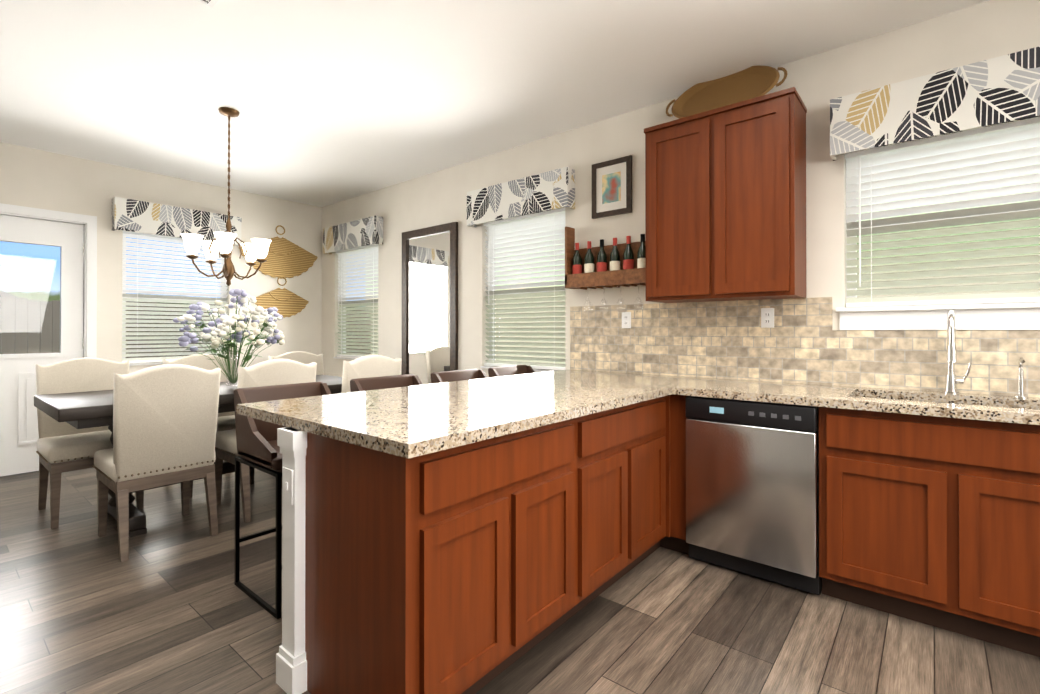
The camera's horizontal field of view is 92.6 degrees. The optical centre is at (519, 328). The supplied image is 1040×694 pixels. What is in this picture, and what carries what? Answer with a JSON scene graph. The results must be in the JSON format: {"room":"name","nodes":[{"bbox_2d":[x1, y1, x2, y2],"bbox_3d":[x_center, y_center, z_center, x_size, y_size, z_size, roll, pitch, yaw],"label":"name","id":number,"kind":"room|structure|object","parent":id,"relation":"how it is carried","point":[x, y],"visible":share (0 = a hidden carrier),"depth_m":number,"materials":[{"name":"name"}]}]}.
{"room":"dining room","nodes":[
{"label":"dining room","id":0,"kind":"room"},
{"bbox_2d":[0,142,321,380],"bbox_3d":[-4.621,-0.155,3.773,0.150,2.767,6.500,0,0,40],"label":"wall","id":1,"kind":"structure","parent":0,"point":[35,178],"depth_m":4.84,"materials":[{"name":"paint"}]},
{"bbox_2d":[0,215,83,476],"bbox_3d":[-4.240,0.137,4.148,0.104,2.162,0.912,0,0,40],"label":"entry door","id":2,"kind":"structure","parent":1,"relation":"in","point":[19,436],"depth_m":4.24,"materials":[{"name":"white paint"}]},
{"bbox_2d":[0,203,96,357],"bbox_3d":[-4.276,0.101,4.175,0.168,2.260,1.080,0,0,40],"label":"door frame","id":3,"kind":"structure","parent":1,"relation":"attached to","point":[89,222],"depth_m":4.49,"materials":[{"name":"white"}]},
{"bbox_2d":[122,233,225,365],"bbox_3d":[-3.510,-0.306,5.094,0.149,1.318,0.950,0,0,40],"label":"window","id":4,"kind":"structure","parent":1,"relation":"in","point":[150,363],"depth_m":4.94,"materials":[{"name":"white"}]},
{"bbox_2d":[122,231,227,362],"bbox_3d":[-3.496,-0.317,5.083,0.060,1.294,0.922,0,0,40],"label":"window blinds","id":5,"kind":"object","parent":4,"relation":"attached to","point":[163,252],"visible":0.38,"depth_m":4.97,"materials":[{"name":"white plastic"}]},
{"bbox_2d":[112,197,240,245],"bbox_3d":[-3.421,-1.066,5.023,0.103,0.300,1.090,0,0,40],"label":"valance","id":6,"kind":"object","parent":1,"relation":"attached to","point":[131,215],"visible":0.96,"depth_m":4.88,"materials":[{"name":"multicoloured fabric"}]},
{"bbox_2d":[241,225,317,278],"bbox_3d":[-2.804,-0.902,5.823,0.018,0.624,0.916,0,0,40],"label":"fan","id":7,"kind":"object","parent":1,"relation":"attached to","point":[285,258],"visible":0.9,"depth_m":5.86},
{"bbox_2d":[255,276,308,317],"bbox_3d":[-2.792,-0.375,5.835,0.018,0.489,0.653,0,0,40],"label":"fan","id":8,"kind":"object","parent":1,"relation":"attached to","point":[285,302],"visible":0.9,"depth_m":5.85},
{"bbox_2d":[0,0,989,206],"bbox_3d":[-0.852,-1.592,0.654,9.943,0.080,6.800,0,0,40],"label":"ceiling","id":9,"kind":"structure","parent":0,"point":[333,101],"depth_m":2.98,"materials":[{"name":"white paint"}]},
{"bbox_2d":[196,0,218,7],"bbox_3d":[-1.511,-1.538,2.175,0.200,0.013,0.360,0,0,40],"label":"ceiling vent","id":10,"kind":"object","parent":9,"relation":"in","point":[211,3],"visible":1,"depth_m":2.34,"materials":[{"name":"white"}]},
{"bbox_2d":[180,107,271,285],"bbox_3d":[-2.069,-0.920,3.502,0.542,1.236,0.542,0,0,40],"label":"chandelier","id":11,"kind":"object","parent":9,"relation":"hanging from","point":[223,244],"visible":1,"depth_m":3.49,"materials":[{"name":"white glass"}]},
{"bbox_2d":[0,460,1039,693],"bbox_3d":[-0.852,1.245,0.641,9.943,0.060,6.800,0,0,40],"label":"floor","id":12,"kind":"structure","parent":0,"point":[169,606],"depth_m":2.02,"materials":[{"name":"brown wood"}]},
{"bbox_2d":[35,357,143,528],"bbox_3d":[-2.910,0.714,3.377,0.572,1.025,0.512,0,0,40],"label":"dining chair","id":13,"kind":"object","parent":12,"relation":"on","point":[64,447],"visible":0.69,"depth_m":3.34,"materials":[{"name":"brown wood"}]},
{"bbox_2d":[92,364,220,561],"bbox_3d":[-2.164,0.713,2.966,0.572,1.025,0.512,0,0,40],"label":"dining chair","id":14,"kind":"object","parent":12,"relation":"on","point":[165,417],"visible":1,"depth_m":2.79,"materials":[{"name":"beige fabric"}]},
{"bbox_2d":[34,375,341,537],"bbox_3d":[-2.155,0.828,3.660,0.900,0.800,1.960,0,0,40],"label":"dining table","id":15,"kind":"object","parent":12,"relation":"on","point":[83,410],"visible":0.27,"depth_m":2.99,"materials":[{"name":"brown wood"}]},
{"bbox_2d":[173,289,284,387],"bbox_3d":[-2.106,0.064,3.656,0.802,0.726,0.804,0,0,40],"label":"flower arrangement","id":16,"kind":"object","parent":15,"relation":"on","point":[223,324],"visible":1,"depth_m":3.59,"materials":[{"name":"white plant"}]},
{"bbox_2d":[162,354,253,497],"bbox_3d":[-2.450,0.717,3.931,0.572,1.025,0.512,0,0,40],"label":"dining chair","id":17,"kind":"object","parent":12,"relation":"on","point":[225,420],"visible":0.15,"depth_m":4.03,"materials":[{"name":"brown wood"}]},
{"bbox_2d":[214,359,316,522],"bbox_3d":[-1.806,0.715,3.501,0.572,1.025,0.512,0,0,40],"label":"dining chair","id":18,"kind":"object","parent":12,"relation":"on","point":[276,372],"visible":0.23,"depth_m":3.30,"materials":[{"name":"brown wood"}]},
{"bbox_2d":[234,382,330,618],"bbox_3d":[-1.061,0.754,2.415,0.473,0.937,0.450,0,0,40],"label":"counter stool","id":19,"kind":"object","parent":12,"relation":"on","point":[258,448],"visible":0.48,"depth_m":2.35,"materials":[{"name":"brown leather"}]},
{"bbox_2d":[268,351,323,374],"bbox_3d":[-1.933,0.720,4.555,0.572,1.025,0.512,0,0,40],"label":"dining chair","id":20,"kind":"object","parent":12,"relation":"on","point":[303,357],"visible":0.02,"depth_m":4.73,"materials":[{"name":"brown wood"}]},
{"bbox_2d":[341,354,401,392],"bbox_3d":[-1.351,0.718,4.111,0.572,1.025,0.512,0,0,40],"label":"dining chair","id":21,"kind":"object","parent":12,"relation":"on","point":[368,366],"visible":0.04,"depth_m":3.89,"materials":[{"name":"beige fabric"}]},
{"bbox_2d":[350,374,422,391],"bbox_3d":[-0.665,0.757,2.892,0.473,0.937,0.450,0,0,40],"label":"counter stool","id":22,"kind":"object","parent":12,"relation":"on","point":[371,383],"visible":0.12,"depth_m":3.01,"materials":[{"name":"brown leather"}]},
{"bbox_2d":[431,369,487,383],"bbox_3d":[-0.282,0.759,3.354,0.473,0.937,0.450,0,0,40],"label":"counter stool","id":23,"kind":"object","parent":12,"relation":"on","point":[452,376],"visible":0.17,"depth_m":3.47,"materials":[{"name":"brown leather"}]},
{"bbox_2d":[276,395,671,693],"bbox_3d":[-0.004,0.784,2.201,0.639,0.876,1.789,0,0,40],"label":"base cabinet","id":24,"kind":"object","parent":12,"relation":"on","point":[473,568],"depth_m":1.63,"materials":[{"name":"brown wood"}]},
{"bbox_2d":[236,374,675,458],"bbox_3d":[-0.177,0.326,2.320,1.117,0.038,1.710,0,0,40],"label":"countertop","id":25,"kind":"structure","parent":24,"relation":"on","point":[408,422],"depth_m":1.93,"materials":[{"name":"stone"}]},
{"bbox_2d":[529,370,1039,424],"bbox_3d":[1.898,0.419,2.149,4.530,0.225,0.647,0,0,40],"label":"countertop","id":26,"kind":"structure","parent":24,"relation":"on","point":[997,408],"depth_m":2.33,"materials":[{"name":"stone"}]},
{"bbox_2d":[943,310,971,393],"bbox_3d":[2.014,0.108,2.285,0.106,0.395,0.229,0,0,40],"label":"faucet","id":27,"kind":"object","parent":26,"relation":"on","point":[951,381],"visible":1,"depth_m":2.31,"materials":[{"name":"silver metal"}]},
{"bbox_2d":[1014,357,1027,397],"bbox_3d":[2.207,0.215,2.185,0.043,0.181,0.098,0,0,40],"label":"soap dispenser","id":28,"kind":"object","parent":26,"relation":"on","point":[1020,393],"visible":1,"depth_m":2.20,"materials":[{"name":"silver metal"}]},
{"bbox_2d":[488,365,534,377],"bbox_3d":[0.075,0.760,3.785,0.473,0.937,0.450,0,0,40],"label":"counter stool","id":29,"kind":"object","parent":12,"relation":"on","point":[507,370],"visible":0.19,"depth_m":3.90,"materials":[{"name":"brown leather"}]},
{"bbox_2d":[672,394,688,554],"bbox_3d":[0.797,0.788,3.083,0.706,0.876,0.632,0,0,40],"label":"base cabinet","id":30,"kind":"object","parent":12,"relation":"on","point":[679,544],"depth_m":2.66,"materials":[{"name":"brown wood"}]},
{"bbox_2d":[685,396,821,594],"bbox_3d":[1.290,0.789,2.647,0.600,0.870,0.622,0,0,40],"label":"dishwasher","id":31,"kind":"object","parent":12,"relation":"on","point":[752,488],"visible":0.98,"depth_m":2.38,"materials":[{"name":"silver metal"}]},
{"bbox_2d":[321,0,1039,377],"bbox_3d":[1.213,-0.157,3.255,9.793,2.767,0.150,0,0,40],"label":"wall","id":32,"kind":"structure","parent":0,"point":[971,34],"depth_m":3.57,"materials":[{"name":"paint"}]},
{"bbox_2d":[323,216,382,254],"bbox_3d":[-1.935,-1.063,5.703,1.080,0.300,0.103,0,0,40],"label":"valance","id":33,"kind":"object","parent":32,"relation":"attached to","point":[358,233],"visible":1,"depth_m":5.58,"materials":[{"name":"multicoloured fabric"}]},
{"bbox_2d":[333,255,377,359],"bbox_3d":[-1.861,-0.303,5.789,0.920,1.318,0.149,0,0,40],"label":"window","id":34,"kind":"structure","parent":32,"relation":"in","point":[352,358],"depth_m":5.92,"materials":[{"name":"white"}]},
{"bbox_2d":[336,244,377,357],"bbox_3d":[-1.875,-0.313,5.772,0.892,1.294,0.068,0,0,40],"label":"window blinds","id":35,"kind":"object","parent":34,"relation":"attached to","point":[367,251],"visible":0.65,"depth_m":5.78,"materials":[{"name":"white plastic"}]},
{"bbox_2d":[402,222,457,384],"bbox_3d":[-0.901,0.039,4.885,0.810,2.070,0.033,0,0,40],"label":"mirror","id":36,"kind":"object","parent":32,"relation":"attached to","point":[429,300],"visible":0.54,"depth_m":4.87,"materials":[{"name":"brown wood"}]},
{"bbox_2d":[467,167,574,227],"bbox_3d":[-0.026,-1.070,4.120,1.080,0.300,0.103,0,0,40],"label":"valance","id":37,"kind":"object","parent":32,"relation":"attached to","point":[545,191],"visible":1,"depth_m":4.01,"materials":[{"name":"multicoloured fabric"}]},
{"bbox_2d":[480,228,565,371],"bbox_3d":[0.048,-0.310,4.206,0.920,1.318,0.149,0,0,40],"label":"window","id":38,"kind":"structure","parent":32,"relation":"in","point":[535,370],"depth_m":4.28,"materials":[{"name":"white"}]},
{"bbox_2d":[484,208,565,369],"bbox_3d":[0.034,-0.320,4.189,0.892,1.294,0.068,0,0,40],"label":"window blinds","id":39,"kind":"object","parent":38,"relation":"attached to","point":[527,221],"visible":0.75,"depth_m":4.17,"materials":[{"name":"white plastic"}]},
{"bbox_2d":[565,226,645,312],"bbox_3d":[0.633,-0.441,3.557,0.670,0.652,0.123,0,0,40],"label":"shelf","id":40,"kind":"object","parent":32,"relation":"attached to","point":[615,264],"visible":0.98,"depth_m":3.56,"materials":[{"name":"brown wood"}]},
{"bbox_2d":[592,155,631,218],"bbox_3d":[0.662,-1.022,3.602,0.320,0.400,0.020,0,0,40],"label":"picture frame","id":41,"kind":"object","parent":32,"relation":"attached to","point":[611,187],"visible":0.98,"depth_m":3.60,"materials":[{"name":"brown wood"}]},
{"bbox_2d":[644,87,806,302],"bbox_3d":[1.197,-0.712,2.953,0.838,1.074,0.334,0,0,40],"label":"upper cabinet","id":42,"kind":"object","parent":32,"relation":"attached to","point":[725,203],"visible":1,"depth_m":2.78,"materials":[{"name":"brown wood"}]},
{"bbox_2d":[666,65,786,118],"bbox_3d":[1.218,-1.414,2.990,0.706,0.312,0.154,0,0,40],"label":"basket tray","id":43,"kind":"object","parent":42,"relation":"on","point":[751,82],"visible":0.81,"depth_m":3.00,"materials":[{"name":"wicker"}]},
{"bbox_2d":[570,297,1039,397],"bbox_3d":[2.121,0.083,2.396,4.500,0.520,0.010,0,0,40],"label":"tile backsplash","id":44,"kind":"structure","parent":32,"relation":"attached to","point":[802,341],"depth_m":2.87,"materials":[{"name":"tile"}]},
{"bbox_2d":[622,312,630,327],"bbox_3d":[0.753,-0.062,3.519,0.072,0.116,0.009,0,0,40],"label":"electrical outlet","id":45,"kind":"object","parent":44,"relation":"attached to","point":[626,319],"visible":0.96,"depth_m":3.52,"materials":[{"name":"white plastic"}]},
{"bbox_2d":[761,308,773,327],"bbox_3d":[1.461,-0.065,2.932,0.072,0.116,0.009,0,0,40],"label":"electrical outlet","id":46,"kind":"object","parent":44,"relation":"attached to","point":[767,317],"visible":1,"depth_m":2.93,"materials":[{"name":"white plastic"}]},
{"bbox_2d":[830,46,1039,160],"bbox_3d":[2.071,-1.077,2.380,0.990,0.300,0.103,0,0,40],"label":"valance","id":47,"kind":"object","parent":32,"relation":"attached to","point":[996,91],"visible":1,"depth_m":2.37,"materials":[{"name":"multicoloured fabric"}]},
{"bbox_2d":[836,128,1039,329],"bbox_3d":[2.134,-0.486,2.461,0.950,0.982,0.172,0,0,40],"label":"window","id":48,"kind":"structure","parent":32,"relation":"in","point":[1009,316],"depth_m":2.45,"materials":[{"name":"white painted wood"}]},
{"bbox_2d":[845,116,1039,306],"bbox_3d":[2.128,-0.548,2.454,0.872,0.854,0.068,0,0,40],"label":"blinds","id":49,"kind":"object","parent":48,"relation":"attached to","point":[966,136],"visible":0.96,"depth_m":2.46,"materials":[{"name":"white plastic"}]},
{"label":"outside","id":50,"kind":"structure","parent":0,"visible":0},
{"bbox_2d":[0,237,364,310],"bbox_3d":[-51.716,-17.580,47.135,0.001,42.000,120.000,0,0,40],"label":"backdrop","id":51,"kind":"structure","parent":50,"point":[43,255],"depth_m":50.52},
{"bbox_2d":[365,137,1039,363],"bbox_3d":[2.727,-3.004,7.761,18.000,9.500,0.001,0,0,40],"label":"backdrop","id":52,"kind":"structure","parent":50,"point":[857,266],"depth_m":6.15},
{"bbox_3d":[-33.446,1.441,8.771,75.000,0.220,44.400,0,0,40],"label":"ground","id":53,"kind":"structure","parent":50,"visible":0},
{"bbox_2d":[0,290,133,351],"bbox_3d":[-37.533,-0.857,32.049,11.800,4.580,23.800,0,0,40],"label":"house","id":54,"kind":"structure","parent":53,"relation":"on","point":[2,293],"depth_m":30.41,"materials":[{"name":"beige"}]},
{"bbox_2d":[0,296,370,357],"bbox_3d":[-7.922,0.410,7.493,0.070,1.830,13.015,0,0,40],"label":"fence","id":55,"kind":"object","parent":53,"relation":"on","point":[33,307],"depth_m":7.84,"materials":[{"name":"beige"}]}
]}

